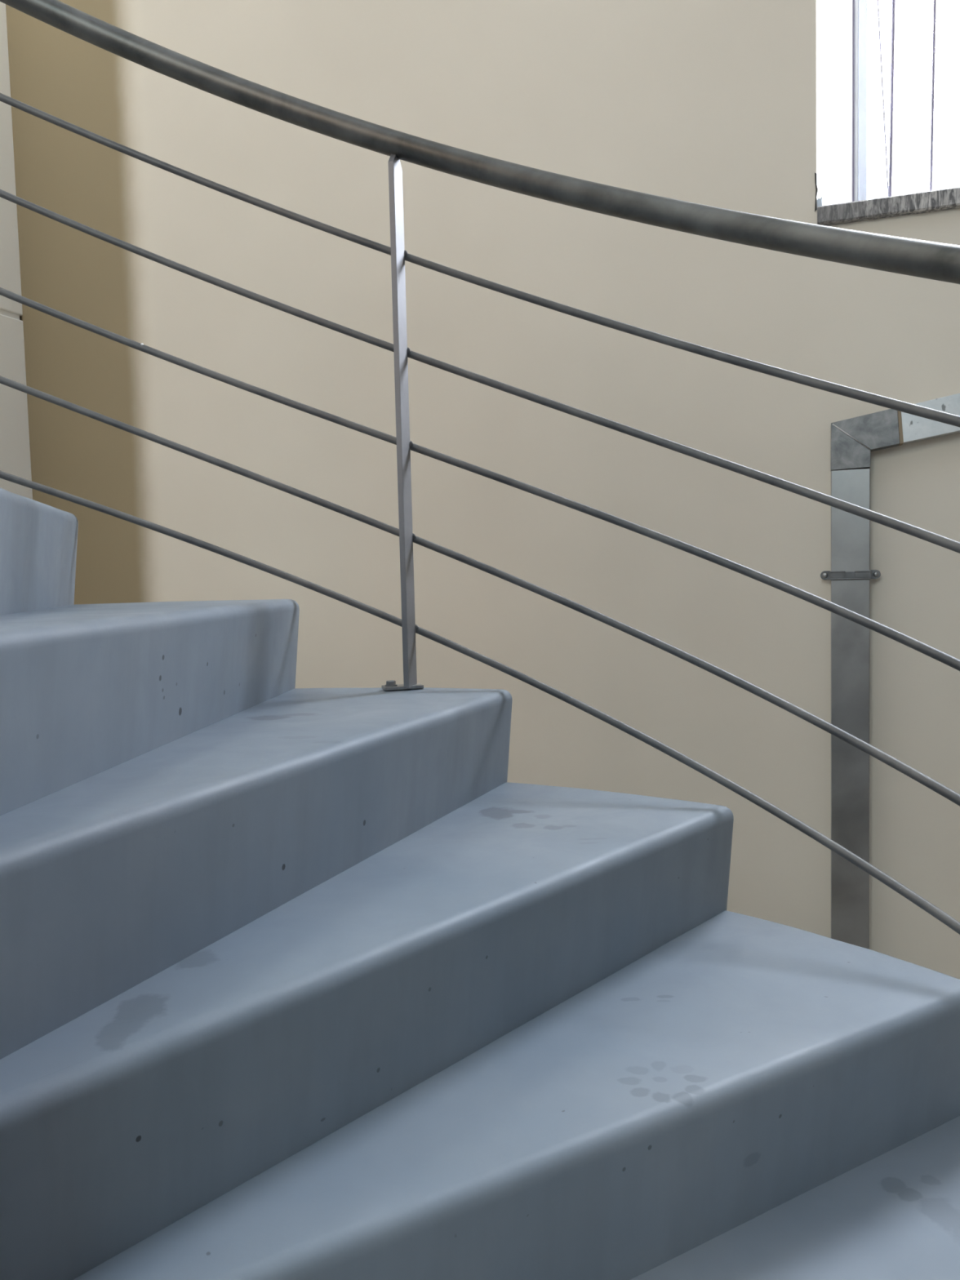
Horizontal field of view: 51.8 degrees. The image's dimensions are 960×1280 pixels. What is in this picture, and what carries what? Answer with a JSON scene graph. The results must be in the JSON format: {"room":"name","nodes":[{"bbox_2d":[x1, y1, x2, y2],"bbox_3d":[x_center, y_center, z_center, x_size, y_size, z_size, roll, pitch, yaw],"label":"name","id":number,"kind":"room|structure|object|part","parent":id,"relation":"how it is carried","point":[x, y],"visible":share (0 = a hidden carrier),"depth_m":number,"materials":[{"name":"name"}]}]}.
{"room":"stairwell","nodes":[
{"label":"stairwell","id":0,"kind":"room"},
{"bbox_2d":[0,1,32,499],"bbox_3d":[-3.285,-1.647,1.805,0.200,6.000,6.156,0,4,19],"label":"wall","id":1,"kind":"structure","parent":0,"point":[15,448],"depth_m":4.61,"materials":[{"name":"white paint"}]},
{"bbox_2d":[5,0,177,604],"bbox_3d":[-1.979,-1.864,4.519,0.167,6.000,2.624,-5,5,-41],"label":"wall","id":2,"kind":"structure","parent":0,"point":[64,268],"depth_m":3.94,"materials":[{"name":"beige paint"}]},
{"bbox_2d":[151,0,959,979],"bbox_3d":[1.192,-1.829,2.879,4.868,6.000,0.378,0,4,19],"label":"wall","id":3,"kind":"structure","parent":0,"point":[713,103],"depth_m":3.07,"materials":[{"name":"beige paint"}]},
{"bbox_2d":[816,0,852,208],"bbox_3d":[1.021,-2.076,2.845,0.004,1.694,0.250,2,5,43],"label":"window frame","id":4,"kind":"structure","parent":3,"relation":"attached to","point":[833,17],"depth_m":2.87,"materials":[{"name":"white paint"}]},
{"bbox_2d":[814,0,959,226],"bbox_3d":[1.425,-2.054,2.732,0.945,1.743,0.347,0,4,19],"label":"window","id":5,"kind":"structure","parent":3,"relation":"in","point":[861,208],"depth_m":2.94,"materials":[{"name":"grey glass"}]},
{"bbox_3d":[1.506,-2.085,2.840,0.806,1.700,0.085,0,4,19],"label":"frame","id":6,"kind":"part","parent":5,"relation":"part of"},
{"bbox_3d":[1.147,-2.054,2.962,0.026,1.626,0.073,0,4,19],"label":"sash","id":7,"kind":"part","parent":5,"relation":"part of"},
{"bbox_3d":[1.179,-2.006,2.940,0.082,1.438,0.005,0,4,19],"label":"cord","id":8,"kind":"part","parent":5,"relation":"part of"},
{"bbox_3d":[1.435,-1.206,2.747,0.938,0.050,0.259,0,4,19],"label":"sill","id":9,"kind":"part","parent":5,"relation":"part of","materials":[{"name":"grey stone"}]},
{"bbox_2d":[820,393,959,949],"bbox_3d":[2.177,0.063,2.442,2.526,2.232,0.060,0,4,19],"label":"duct","id":10,"kind":"object","parent":3,"relation":"attached to","point":[853,440],"visible":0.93,"depth_m":2.81,"materials":[{"name":"metal"}]},
{"bbox_3d":[1.048,-0.547,2.797,0.105,0.132,0.054,0,4,19],"label":"elbow leg","id":11,"kind":"part","parent":10,"relation":"part of","materials":[{"name":"grey metal"}]},
{"bbox_3d":[1.083,-0.588,2.782,0.179,0.112,0.054,0,4,19],"label":"elbow arm","id":12,"kind":"part","parent":10,"relation":"part of"},
{"bbox_3d":[-0.351,1.381,1.556,9.418,0.150,9.601,-1,4,0],"label":"floor","id":13,"kind":"structure","parent":0,"visible":0},
{"bbox_2d":[0,488,959,1279],"bbox_3d":[-0.194,-0.011,1.050,2.596,2.950,1.536,1,5,31],"label":"spiral staircase","id":14,"kind":"structure","parent":13,"relation":"on","point":[295,984],"depth_m":1.05,"materials":[{"name":"concrete"}]},
{"bbox_2d":[0,0,959,934],"bbox_3d":[-0.046,-0.134,1.095,2.571,2.579,1.251,2,5,40],"label":"stair railing","id":15,"kind":"object","parent":14,"relation":"on","point":[938,261],"visible":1,"depth_m":1.72,"materials":[{"name":"metal"}]},
{"bbox_3d":[-0.142,0.086,1.815,0.072,0.006,0.036,-3,4,-16],"label":"plate","id":16,"kind":"part","parent":15,"relation":"part of","materials":[{"name":"metal"}]},
{"bbox_3d":[-0.035,0.247,1.124,2.571,1.600,1.244,2,5,40],"label":"rod","id":17,"kind":"part","parent":15,"relation":"part of","materials":[{"name":"metal"}]},
{"bbox_3d":[-0.039,0.076,1.112,2.571,1.603,1.244,2,5,40],"label":"rod","id":18,"kind":"part","parent":15,"relation":"part of","materials":[{"name":"metal"}]},
{"bbox_3d":[-0.043,-0.092,1.101,2.571,1.588,1.244,2,5,40],"label":"rod","id":19,"kind":"part","parent":15,"relation":"part of","materials":[{"name":"metal"}]},
{"bbox_3d":[-0.047,-0.255,1.090,2.571,1.613,1.244,2,5,40],"label":"rod","id":20,"kind":"part","parent":15,"relation":"part of","materials":[{"name":"metal"}]},
{"bbox_3d":[-0.051,-0.419,1.078,2.571,1.623,1.244,2,5,40],"label":"rod","id":21,"kind":"part","parent":15,"relation":"part of","materials":[{"name":"metal"}]},
{"bbox_3d":[-0.062,-0.604,1.058,2.541,1.637,1.236,2,5,40],"label":"handrail","id":22,"kind":"part","parent":15,"relation":"part of","materials":[{"name":"metal"}]}
]}

